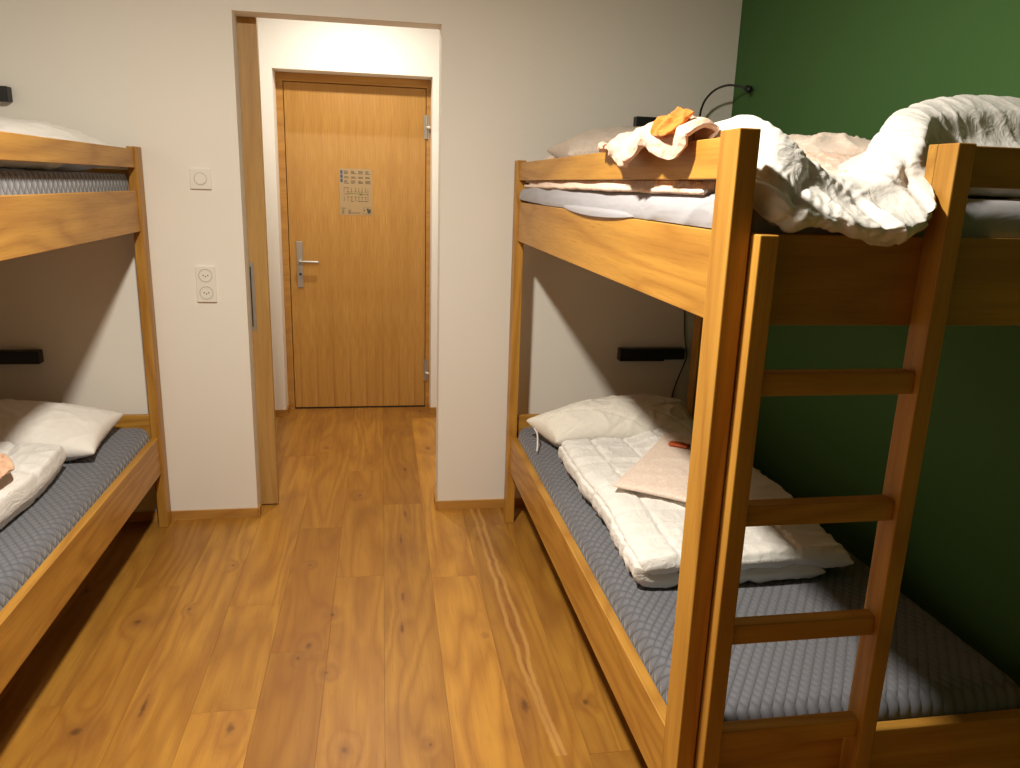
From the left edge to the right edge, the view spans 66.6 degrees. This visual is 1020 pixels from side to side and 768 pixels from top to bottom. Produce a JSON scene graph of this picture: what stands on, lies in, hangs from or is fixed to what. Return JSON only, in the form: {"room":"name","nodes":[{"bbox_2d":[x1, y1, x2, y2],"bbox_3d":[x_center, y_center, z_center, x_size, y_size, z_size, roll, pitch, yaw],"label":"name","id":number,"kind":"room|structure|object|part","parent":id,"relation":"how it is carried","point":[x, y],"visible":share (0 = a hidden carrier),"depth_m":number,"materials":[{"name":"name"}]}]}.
{"room":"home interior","nodes":[
{"label":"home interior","id":0,"kind":"room"},
{"bbox_2d":[0,407,647,767],"bbox_3d":[-0.449,1.177,1.723,3.772,0.060,8.450,-1,15,-10],"label":"floor","id":1,"kind":"structure","parent":0,"point":[250,642],"depth_m":2.69,"materials":[{"name":"brown wood"}]},
{"bbox_2d":[0,131,171,693],"bbox_3d":[-1.810,0.105,2.279,0.918,1.655,2.160,-1,15,-10],"label":"bunk bed","id":2,"kind":"object","parent":1,"relation":"on","point":[30,224],"visible":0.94,"depth_m":2.55,"materials":[{"name":"brown wood"}]},
{"bbox_2d":[0,170,128,194],"bbox_3d":[-1.790,-0.514,2.119,0.834,0.162,2.051,-1,15,-10],"label":"mattress","id":3,"kind":"object","parent":2,"relation":"on","point":[12,182],"visible":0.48,"depth_m":2.44,"materials":[{"name":"grey fabric"}]},
{"bbox_2d":[0,160,60,169],"bbox_3d":[-1.697,-0.610,1.981,0.650,0.098,1.150,-1,15,-10],"label":"duvet","id":4,"kind":"object","parent":3,"relation":"on","point":[19,165],"visible":0.33,"depth_m":2.34,"materials":[{"name":"white fabric"}]},
{"bbox_2d":[0,116,111,171],"bbox_3d":[-1.860,-0.862,2.815,0.773,0.223,0.499,-1,15,-10],"label":"pillow","id":5,"kind":"object","parent":3,"relation":"on","point":[18,125],"visible":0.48,"depth_m":2.75,"materials":[{"name":"white fabric"}]},
{"bbox_3d":[-1.354,-0.657,2.161,0.024,0.072,2.008,-1,15,-10],"label":"guard rail","id":6,"kind":"part","parent":2,"relation":"part of","materials":[{"name":"brown wood"}]},
{"bbox_3d":[-1.364,-0.456,2.212,0.030,0.163,2.008,-1,15,-10],"label":"rail","id":7,"kind":"part","parent":2,"relation":"part of","materials":[{"name":"brown wood"}]},
{"bbox_2d":[0,428,148,610],"bbox_3d":[-1.823,0.516,2.383,0.834,0.154,2.051,-1,15,-10],"label":"mattress","id":8,"kind":"object","parent":2,"relation":"on","point":[28,539],"visible":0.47,"depth_m":2.56,"materials":[{"name":"grey fabric"}]},
{"bbox_2d":[0,442,66,528],"bbox_3d":[-1.836,0.376,2.342,0.637,0.136,0.991,-1,15,-10],"label":"duvet","id":9,"kind":"object","parent":8,"relation":"on","point":[36,464],"visible":0.95,"depth_m":2.57,"materials":[{"name":"white fabric"}]},
{"bbox_2d":[0,453,14,478],"bbox_3d":[-1.665,0.258,2.413,0.245,0.063,0.193,-1,15,-10],"label":"crumpled cloth","id":10,"kind":"object","parent":9,"relation":"on","point":[6,464],"visible":1,"depth_m":2.43,"materials":[{"name":"pink fabric"}]},
{"bbox_2d":[0,399,122,461],"bbox_3d":[-1.952,0.192,3.032,0.735,0.225,0.500,-1,15,-10],"label":"pillow","id":11,"kind":"object","parent":8,"relation":"on","point":[80,430],"visible":0.8,"depth_m":2.96,"materials":[{"name":"white fabric"}]},
{"bbox_3d":[-1.397,0.568,2.473,0.030,0.169,2.008,-1,15,-10],"label":"rail","id":12,"kind":"part","parent":2,"relation":"part of","materials":[{"name":"brown wood"}]},
{"bbox_3d":[-1.965,-0.751,3.122,0.848,0.245,0.026,-1,15,-10],"label":"headboard","id":13,"kind":"part","parent":2,"relation":"part of","materials":[{"name":"brown wood"}]},
{"bbox_3d":[-1.998,0.267,3.382,0.848,0.263,0.026,-1,15,-10],"label":"headboard","id":14,"kind":"part","parent":2,"relation":"part of","materials":[{"name":"brown wood"}]},
{"bbox_3d":[-1.551,-0.160,3.348,0.038,1.655,0.075,-1,15,-10],"label":"bed post","id":15,"kind":"part","parent":2,"relation":"part of","materials":[{"name":"brown wood"}]},
{"bbox_2d":[504,128,1019,767],"bbox_3d":[0.629,0.107,2.579,0.918,1.655,2.190,-1,15,-10],"label":"bunk bed","id":16,"kind":"object","parent":1,"relation":"on","point":[737,282],"visible":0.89,"depth_m":1.49,"materials":[{"name":"brown wood"}]},
{"bbox_3d":[0.019,-0.152,3.514,0.038,1.655,0.075,-1,15,-10],"label":"bed post","id":17,"kind":"part","parent":16,"relation":"part of","materials":[{"name":"brown wood"}]},
{"bbox_3d":[0.183,0.576,2.641,0.030,0.169,2.007,-1,15,-10],"label":"rail","id":18,"kind":"part","parent":16,"relation":"part of","materials":[{"name":"brown wood"}]},
{"bbox_3d":[0.439,0.266,3.697,0.848,0.263,0.026,-1,15,-10],"label":"headboard","id":19,"kind":"part","parent":16,"relation":"part of","materials":[{"name":"brown wood"}]},
{"bbox_3d":[0.216,-0.448,2.380,0.030,0.163,2.007,-1,15,-10],"label":"rail","id":20,"kind":"part","parent":16,"relation":"part of","materials":[{"name":"brown wood"}]},
{"bbox_3d":[0.219,-0.649,2.328,0.024,0.072,2.007,-1,15,-10],"label":"guard rail","id":21,"kind":"part","parent":16,"relation":"part of","materials":[{"name":"brown wood"}]},
{"bbox_2d":[597,107,716,167],"bbox_3d":[0.304,-0.548,1.757,0.126,0.114,0.597,-1,15,-10],"label":"cloth","id":22,"kind":"object","parent":16,"relation":"hanging from","point":[668,136],"visible":0.94,"depth_m":1.53,"materials":[{"name":"white fabric"}]},
{"bbox_3d":[0.888,-0.162,3.663,0.035,1.655,0.075,-1,15,-10],"label":"bed post","id":23,"kind":"part","parent":16,"relation":"part of","materials":[{"name":"brown wood"}]},
{"bbox_3d":[0.367,0.368,1.527,0.038,1.655,0.077,-1,15,-10],"label":"bed post","id":24,"kind":"part","parent":16,"relation":"part of","materials":[{"name":"brown wood"}]},
{"bbox_2d":[519,427,1019,721],"bbox_3d":[0.614,0.514,2.698,0.834,0.154,2.050,-1,15,-10],"label":"mattress","id":25,"kind":"object","parent":16,"relation":"on","point":[931,671],"visible":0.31,"depth_m":1.90,"materials":[{"name":"grey fabric"}]},
{"bbox_2d":[526,395,693,451],"bbox_3d":[0.470,0.175,3.373,0.795,0.248,0.509,-1,15,-10],"label":"pillow","id":26,"kind":"object","parent":25,"relation":"on","point":[630,415],"visible":0.72,"depth_m":3.23,"materials":[{"name":"beige fabric"}]},
{"bbox_2d":[558,428,853,587],"bbox_3d":[0.574,0.363,2.641,0.647,0.168,1.057,-1,15,-10],"label":"duvet","id":27,"kind":"object","parent":25,"relation":"on","point":[646,530],"visible":0.53,"depth_m":2.29,"materials":[{"name":"white fabric"}]},
{"bbox_2d":[613,432,691,501],"bbox_3d":[0.612,0.284,2.713,0.318,0.056,0.648,9,16,26],"label":"folded pillowcase","id":28,"kind":"object","parent":27,"relation":"on","point":[663,471],"visible":0.53,"depth_m":2.58,"materials":[{"name":"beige fabric"}]},
{"bbox_2d":[668,441,690,448],"bbox_3d":[0.617,0.221,2.828,0.075,0.017,0.038,11,17,31],"label":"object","id":29,"kind":"object","parent":28,"relation":"on","point":[672,443],"visible":1,"depth_m":2.82,"materials":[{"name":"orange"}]},
{"bbox_3d":[0.786,0.831,1.718,0.848,0.169,0.028,-1,15,-10],"label":"rail","id":30,"kind":"part","parent":16,"relation":"part of","materials":[{"name":"brown wood"}]},
{"bbox_3d":[0.819,-0.193,1.457,0.848,0.163,0.028,-1,15,-10],"label":"rail","id":31,"kind":"part","parent":16,"relation":"part of","materials":[{"name":"brown wood"}]},
{"bbox_3d":[0.998,-0.395,1.433,0.498,0.072,0.024,-1,15,-10],"label":"guard rail","id":32,"kind":"part","parent":16,"relation":"part of","materials":[{"name":"brown wood"}]},
{"bbox_3d":[0.648,-0.511,2.439,0.830,0.150,2.044,-1,15,-10],"label":"mattress","id":33,"kind":"object","parent":16,"relation":"on","visible":0},
{"bbox_2d":[519,188,1019,238],"bbox_3d":[0.622,-0.558,2.401,0.858,0.091,2.028,-1,15,-10],"label":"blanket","id":34,"kind":"object","parent":33,"relation":"on","point":[984,217],"visible":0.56,"depth_m":1.56,"materials":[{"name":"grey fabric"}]},
{"bbox_2d":[524,154,1015,197],"bbox_3d":[0.624,-0.651,2.392,0.840,0.130,1.900,-1,15,-10],"label":"linens","id":35,"kind":"object","parent":34,"relation":"on","point":[687,187],"visible":0.12,"depth_m":1.84,"materials":[{"name":"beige fabric"}]},
{"bbox_2d":[547,126,639,157],"bbox_3d":[0.530,-0.927,3.140,0.710,0.221,0.477,-1,15,-10],"label":"pillow","id":36,"kind":"object","parent":35,"relation":"on","point":[583,143],"visible":0.18,"depth_m":2.98,"materials":[{"name":"white fabric"}]},
{"bbox_2d":[788,131,871,158],"bbox_3d":[0.840,-0.630,2.175,0.401,0.141,0.593,3,14,5],"label":"pillow","id":37,"kind":"object","parent":34,"relation":"on","point":[831,145],"visible":0.25,"depth_m":1.95,"materials":[{"name":"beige fabric"}]},
{"bbox_2d":[695,94,1019,246],"bbox_3d":[0.795,-0.481,1.700,0.871,0.302,0.786,-1,15,-10],"label":"duvet","id":38,"kind":"object","parent":34,"relation":"on","point":[883,196],"visible":0.75,"depth_m":1.40,"materials":[{"name":"white fabric"}]},
{"bbox_2d":[257,18,439,409],"bbox_3d":[-0.997,-1.117,5.131,1.760,2.660,0.300,-1,15,-10],"label":"wall","id":39,"kind":"structure","parent":0,"point":[295,46],"depth_m":4.79,"materials":[{"name":"white paint"}]},
{"bbox_2d":[275,403,289,415],"bbox_3d":[-1.701,0.177,5.264,0.388,0.043,0.167,-1,15,-10],"label":"baseboard","id":40,"kind":"structure","parent":39,"relation":"attached to","point":[277,412],"depth_m":5.21,"materials":[{"name":"brown wood"}]},
{"bbox_2d":[275,72,430,408],"bbox_3d":[-1.024,-0.894,5.199,0.971,2.193,0.135,-1,15,-10],"label":"door","id":41,"kind":"structure","parent":39,"relation":"in","point":[357,287],"depth_m":5.18,"materials":[{"name":"brown wood"}]},
{"bbox_3d":[-1.395,-0.793,5.153,0.040,0.307,0.008,-1,15,-10],"label":"handle plate","id":42,"kind":"part","parent":41,"relation":"part of","materials":[{"name":"metal"}]},
{"bbox_3d":[-1.330,-0.808,5.127,0.137,0.022,0.058,-1,15,-10],"label":"lever","id":43,"kind":"part","parent":41,"relation":"part of","materials":[{"name":"metal"}]},
{"bbox_2d":[339,168,371,215],"bbox_3d":[-1.012,-1.261,5.101,0.210,0.297,0.002,-1,15,-10],"label":"notice","id":44,"kind":"object","parent":41,"relation":"attached to","point":[355,184],"visible":1,"depth_m":5.10,"materials":[{"name":"beige paper"}]},
{"bbox_2d":[428,401,435,413],"bbox_3d":[-0.366,0.162,5.494,0.423,0.043,0.167,-1,15,-10],"label":"baseboard","id":45,"kind":"structure","parent":39,"relation":"attached to","point":[432,410],"depth_m":5.38,"materials":[{"name":"brown wood"}]},
{"bbox_2d":[0,0,741,511],"bbox_3d":[-0.770,-0.683,3.463,3.572,2.660,0.120,-1,15,-10],"label":"wall","id":46,"kind":"structure","parent":0,"point":[518,79],"depth_m":3.39,"materials":[{"name":"white paint"}]},
{"bbox_2d":[0,86,12,101],"bbox_3d":[-2.129,-1.137,3.020,0.333,0.056,0.045,-1,15,-10],"label":"wall shelf","id":47,"kind":"object","parent":46,"relation":"attached to","point":[5,91],"visible":1,"depth_m":3.03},
{"bbox_2d":[0,349,43,363],"bbox_3d":[-2.163,-0.114,3.281,0.332,0.055,0.045,-1,15,-10],"label":"wall shelf","id":48,"kind":"object","parent":46,"relation":"attached to","point":[25,356],"visible":1,"depth_m":3.28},
{"bbox_2d":[126,508,257,521],"bbox_3d":[-1.874,0.613,3.539,1.392,0.043,0.012,-1,15,-10],"label":"baseboard","id":49,"kind":"structure","parent":46,"relation":"attached to","point":[236,512],"depth_m":3.61,"materials":[{"name":"brown wood"}]},
{"bbox_2d":[189,168,211,189],"bbox_3d":[-1.298,-0.861,3.254,0.086,0.086,0.013,-1,15,-10],"label":"light switch","id":50,"kind":"object","parent":46,"relation":"attached to","point":[200,178],"visible":1,"depth_m":3.25,"materials":[{"name":"white plastic"}]},
{"bbox_2d":[195,266,216,301],"bbox_3d":[-1.317,-0.433,3.363,0.082,0.158,0.012,-1,15,-10],"label":"double socket","id":51,"kind":"object","parent":46,"relation":"attached to","point":[205,275],"visible":1,"depth_m":3.36,"materials":[{"name":"white plastic"}]},
{"bbox_2d":[236,16,278,503],"bbox_3d":[-1.345,-0.531,3.488,0.494,2.302,0.042,-1,15,-10],"label":"door","id":52,"kind":"structure","parent":46,"relation":"in","point":[247,27],"depth_m":3.49,"materials":[{"name":"brown wood"}]},
{"bbox_3d":[-1.188,-0.397,3.530,0.056,0.310,0.002,-1,15,-10],"label":"pull plate","id":53,"kind":"part","parent":52,"relation":"part of","materials":[{"name":"metal"}]},
{"bbox_2d":[257,504,261,516],"bbox_3d":[-1.188,0.599,3.679,0.011,0.043,0.057,-1,15,-10],"label":"baseboard","id":54,"kind":"structure","parent":46,"relation":"attached to","point":[259,509],"depth_m":3.67,"materials":[{"name":"brown wood"}]},
{"bbox_2d":[434,492,437,509],"bbox_3d":[-0.370,0.580,3.857,0.011,0.043,0.132,-1,15,-10],"label":"baseboard","id":55,"kind":"structure","parent":46,"relation":"attached to","point":[435,495],"depth_m":3.81,"materials":[{"name":"brown wood"}]},
{"bbox_2d":[438,498,525,509],"bbox_3d":[0.302,0.588,3.913,1.335,0.043,0.012,-1,15,-10],"label":"baseboard","id":56,"kind":"structure","parent":46,"relation":"attached to","point":[480,503],"depth_m":3.83,"materials":[{"name":"brown wood"}]},
{"bbox_2d":[633,116,658,126],"bbox_3d":[0.720,-1.173,3.509,0.325,0.055,0.045,-1,15,-10],"label":"wall shelf","id":57,"kind":"object","parent":46,"relation":"attached to","point":[639,121],"visible":0.24,"depth_m":3.46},
{"bbox_2d":[699,84,752,112],"bbox_3d":[0.936,-1.238,3.408,0.249,0.145,0.049,13,18,36],"label":"reading lamp","id":58,"kind":"object","parent":57,"relation":"attached to","point":[748,89],"visible":0.85,"depth_m":3.37,"materials":[{"name":"black metal"}]},
{"bbox_2d":[617,347,684,360],"bbox_3d":[0.686,-0.145,3.772,0.327,0.060,0.045,-1,15,-10],"label":"wall shelf","id":59,"kind":"object","parent":46,"relation":"attached to","point":[624,353],"visible":1,"depth_m":3.75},
{"bbox_3d":[0.797,-0.149,3.790,0.101,0.053,0.045,-1,15,-10],"label":"shelf","id":60,"kind":"part","parent":59,"relation":"part of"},
{"bbox_2d":[671,310,686,397],"bbox_3d":[0.824,-0.022,3.818,0.066,1.296,0.053,-1,15,-10],"label":"power cable","id":61,"kind":"object","parent":46,"relation":"attached to","point":[684,310],"visible":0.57,"depth_m":3.79,"materials":[{"name":"black plastic"}]},
{"bbox_2d":[731,0,1019,686],"bbox_3d":[1.570,0.074,0.798,0.120,2.660,6.362,-1,15,-10],"label":"wall","id":62,"kind":"structure","parent":0,"point":[835,66],"depth_m":2.41,"materials":[{"name":"green paint"}]}
]}

